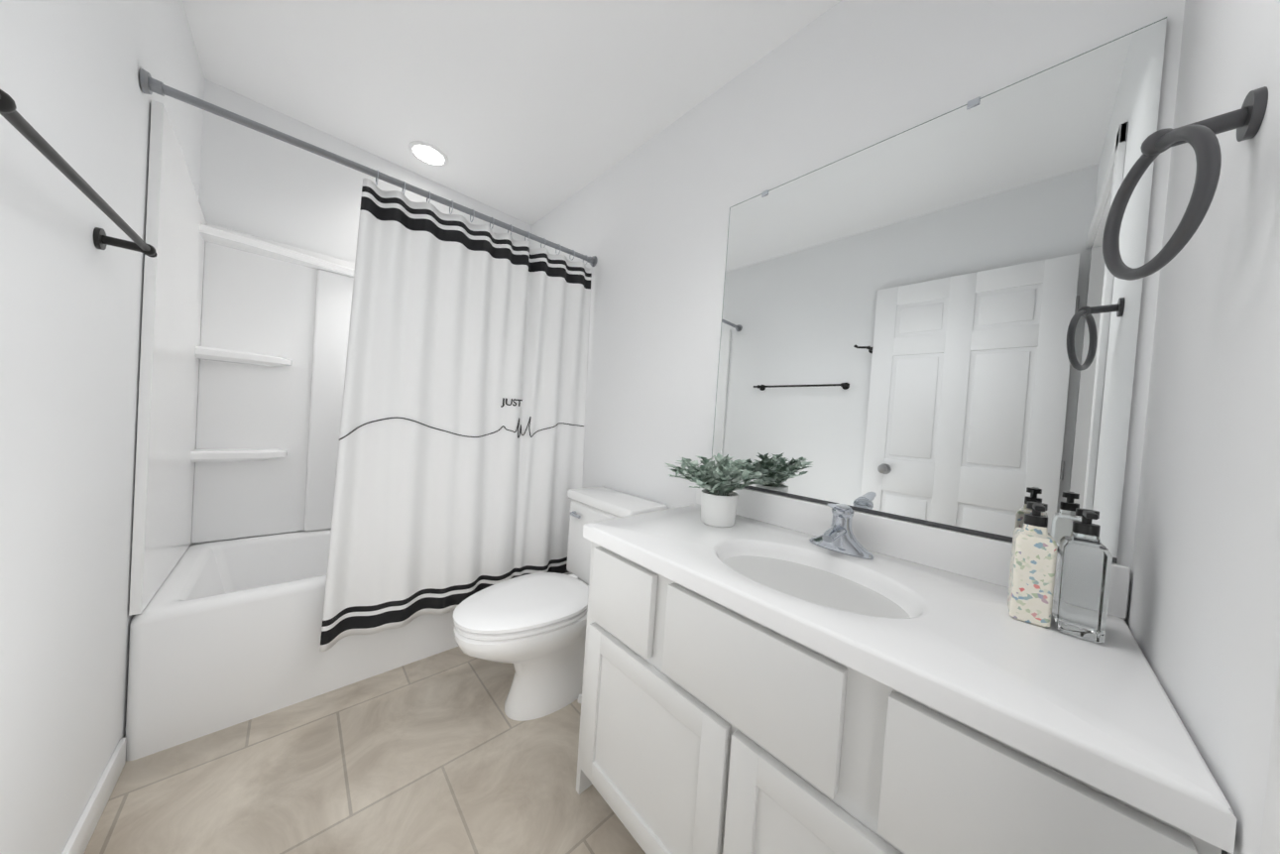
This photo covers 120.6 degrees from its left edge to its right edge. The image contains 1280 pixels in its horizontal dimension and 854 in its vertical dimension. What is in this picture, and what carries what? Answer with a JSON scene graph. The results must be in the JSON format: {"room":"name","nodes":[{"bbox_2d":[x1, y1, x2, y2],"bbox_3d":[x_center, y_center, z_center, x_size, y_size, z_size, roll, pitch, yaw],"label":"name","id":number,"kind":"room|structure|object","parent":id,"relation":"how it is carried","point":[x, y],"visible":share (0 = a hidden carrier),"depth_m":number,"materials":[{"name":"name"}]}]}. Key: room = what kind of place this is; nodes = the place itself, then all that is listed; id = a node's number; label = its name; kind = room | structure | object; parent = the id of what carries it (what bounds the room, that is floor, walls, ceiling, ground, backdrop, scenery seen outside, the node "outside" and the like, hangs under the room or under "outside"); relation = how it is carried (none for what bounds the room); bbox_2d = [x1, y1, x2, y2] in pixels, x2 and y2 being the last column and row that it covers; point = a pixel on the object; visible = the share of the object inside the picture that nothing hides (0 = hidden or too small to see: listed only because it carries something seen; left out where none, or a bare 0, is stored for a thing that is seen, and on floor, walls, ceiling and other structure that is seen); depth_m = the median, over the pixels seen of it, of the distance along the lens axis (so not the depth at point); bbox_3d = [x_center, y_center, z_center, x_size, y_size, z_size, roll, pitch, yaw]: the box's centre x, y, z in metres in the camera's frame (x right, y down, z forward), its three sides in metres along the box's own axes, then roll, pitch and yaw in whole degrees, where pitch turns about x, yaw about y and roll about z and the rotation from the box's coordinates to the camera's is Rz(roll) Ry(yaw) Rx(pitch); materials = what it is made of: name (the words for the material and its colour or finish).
{"room":"bathroom","nodes":[
{"label":"bathroom","id":0,"kind":"room"},
{"bbox_2d":[0,0,204,853],"bbox_3d":[-0.600,-0.156,0.064,0.100,2.530,4.450,3,1,-43],"label":"wall","id":1,"kind":"structure","parent":0,"point":[70,311],"depth_m":0.78,"materials":[{"name":"white paint"}]},
{"bbox_2d":[0,89,157,257],"bbox_3d":[-1.011,-0.416,0.646,0.084,0.048,0.709,3,1,-43],"label":"towel rail","id":2,"kind":"object","parent":1,"relation":"attached to","point":[12,116],"visible":1,"depth_m":0.60,"materials":[{"name":"grey metal"}]},
{"bbox_2d":[61,736,126,853],"bbox_3d":[-1.210,1.015,0.727,0.012,0.085,1.048,3,1,-43],"label":"baseboard","id":3,"kind":"structure","parent":1,"relation":"attached to","point":[81,834],"depth_m":0.93,"materials":[{"name":"white paint"}]},
{"bbox_2d":[139,68,597,266],"bbox_3d":[-0.828,-0.959,1.558,1.556,0.095,0.060,3,1,-43],"label":"curtain rod","id":4,"kind":"object","parent":1,"relation":"attached to","point":[150,84],"visible":0.96,"depth_m":1.27,"materials":[{"name":"silver metal"}]},
{"bbox_2d":[375,169,587,263],"bbox_3d":[-0.655,-0.943,1.722,0.961,0.079,0.047,3,1,-43],"label":"curtain rings","id":5,"kind":"object","parent":4,"relation":"hanging from","point":[473,216],"visible":0.65,"depth_m":1.63,"materials":[{"name":"silver metal"}]},
{"bbox_2d":[319,178,591,651],"bbox_3d":[-0.725,-0.047,1.712,1.106,1.755,0.105,3,1,-43],"label":"shower curtain","id":6,"kind":"object","parent":5,"relation":"hanging from","point":[459,467],"visible":0.98,"depth_m":1.60,"materials":[{"name":"fabric"}]},
{"bbox_2d":[338,397,584,440],"bbox_3d":[-0.713,-0.037,1.710,1.076,0.208,0.069,3,1,-43],"label":"print","id":7,"kind":"object","parent":6,"relation":"attached to","point":[362,418],"depth_m":1.64,"materials":[{"name":"black"}]},
{"bbox_2d":[189,78,531,546],"bbox_3d":[-1.486,-0.257,2.215,1.562,2.530,0.100,3,1,-43],"label":"wall","id":8,"kind":"structure","parent":0,"point":[254,182],"depth_m":1.82,"materials":[{"name":"white paint"}]},
{"bbox_2d":[83,646,645,853],"bbox_3d":[-0.086,1.177,0.659,1.762,0.080,4.450,3,1,-43],"label":"floor","id":9,"kind":"structure","parent":0,"point":[441,753],"depth_m":1.10,"materials":[{"name":"tile"}]},
{"bbox_2d":[125,99,458,761],"bbox_3d":[-1.204,0.034,1.902,1.554,2.000,0.766,3,1,-43],"label":"bathtub","id":10,"kind":"object","parent":9,"relation":"on","point":[244,341],"visible":0.5,"depth_m":1.54,"materials":[{"name":"white plastic"}]},
{"bbox_2d":[452,486,667,720],"bbox_3d":[-0.347,0.707,1.509,0.784,0.790,0.474,3,1,-43],"label":"toilet","id":11,"kind":"object","parent":9,"relation":"on","point":[531,627],"visible":0.69,"depth_m":1.39,"materials":[{"name":"white ceramic"}]},
{"bbox_2d":[576,484,1237,853],"bbox_3d":[0.371,0.697,0.922,0.565,0.930,1.056,3,1,-43],"label":"bathroom vanity","id":12,"kind":"object","parent":9,"relation":"on","point":[762,674],"visible":0.98,"depth_m":0.64,"materials":[{"name":"white wood"}]},
{"bbox_2d":[665,452,770,527],"bbox_3d":[0.224,0.198,1.218,0.394,0.232,0.334,3,1,-43],"label":"potted plant","id":13,"kind":"object","parent":12,"relation":"on","point":[720,480],"visible":1,"depth_m":1.16,"materials":[{"name":"green plant"}]},
{"bbox_2d":[809,503,873,559],"bbox_3d":[0.534,0.271,0.989,0.131,0.138,0.164,3,1,-43],"label":"faucet","id":14,"kind":"object","parent":12,"relation":"on","point":[838,535],"visible":1,"depth_m":0.99,"materials":[{"name":"silver metal"}]},
{"bbox_2d":[1007,500,1057,627],"bbox_3d":[0.745,0.252,0.693,0.052,0.216,0.092,5,1,43],"label":"soap bottle","id":15,"kind":"object","parent":12,"relation":"on","point":[1032,570],"visible":1,"depth_m":0.67,"materials":[{"name":"multicoloured"}]},
{"bbox_2d":[1052,507,1112,643],"bbox_3d":[0.789,0.256,0.651,0.093,0.216,0.054,3,1,-43],"label":"soap bottle","id":16,"kind":"object","parent":12,"relation":"on","point":[1083,579],"visible":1,"depth_m":0.63,"materials":[{"name":"clear glass"}]},
{"bbox_2d":[182,0,841,225],"bbox_3d":[0.093,-1.427,0.611,1.762,0.080,4.450,3,1,-43],"label":"ceiling","id":17,"kind":"structure","parent":0,"point":[530,112],"depth_m":1.49,"materials":[{"name":"white paint"}]},
{"bbox_2d":[408,140,448,166],"bbox_3d":[-1.160,-1.494,2.005,0.188,0.008,0.188,3,1,-43],"label":"recessed light","id":18,"kind":"object","parent":17,"relation":"in","point":[428,154],"visible":1,"depth_m":2.00,"materials":[{"name":"white paint"}]},
{"bbox_2d":[530,0,1184,622],"bbox_3d":[0.607,-0.094,1.206,0.100,2.530,4.450,3,1,-43],"label":"wall","id":19,"kind":"structure","parent":0,"point":[645,224],"depth_m":1.42,"materials":[{"name":"white paint"}]},
{"bbox_2d":[711,16,1166,563],"bbox_3d":[0.655,-0.295,1.082,0.009,1.079,0.988,3,1,-43],"label":"mirror","id":20,"kind":"object","parent":19,"relation":"attached to","point":[934,322],"visible":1,"depth_m":0.92,"materials":[{"name":"clear glass"}]},
{"bbox_2d":[1126,0,1279,853],"bbox_3d":[0.472,-0.084,0.137,1.562,2.530,0.120,3,1,-43],"label":"wall","id":21,"kind":"structure","parent":0,"point":[1203,622],"depth_m":0.44,"materials":[{"name":"white paint"}]},
{"bbox_2d":[1102,86,1268,280],"bbox_3d":[0.667,-0.289,0.454,0.162,0.194,0.099,3,1,-43],"label":"towel ring","id":22,"kind":"object","parent":21,"relation":"attached to","point":[1245,120],"visible":1,"depth_m":0.43,"materials":[{"name":"grey metal"}]},
{"bbox_2d":[1260,664,1279,853],"bbox_3d":[0.217,0.073,-0.079,0.897,2.190,0.136,3,1,-43],"label":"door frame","id":23,"kind":"structure","parent":21,"relation":"attached to","point":[1270,841],"depth_m":0.27,"materials":[{"name":"white paint"}]}
]}

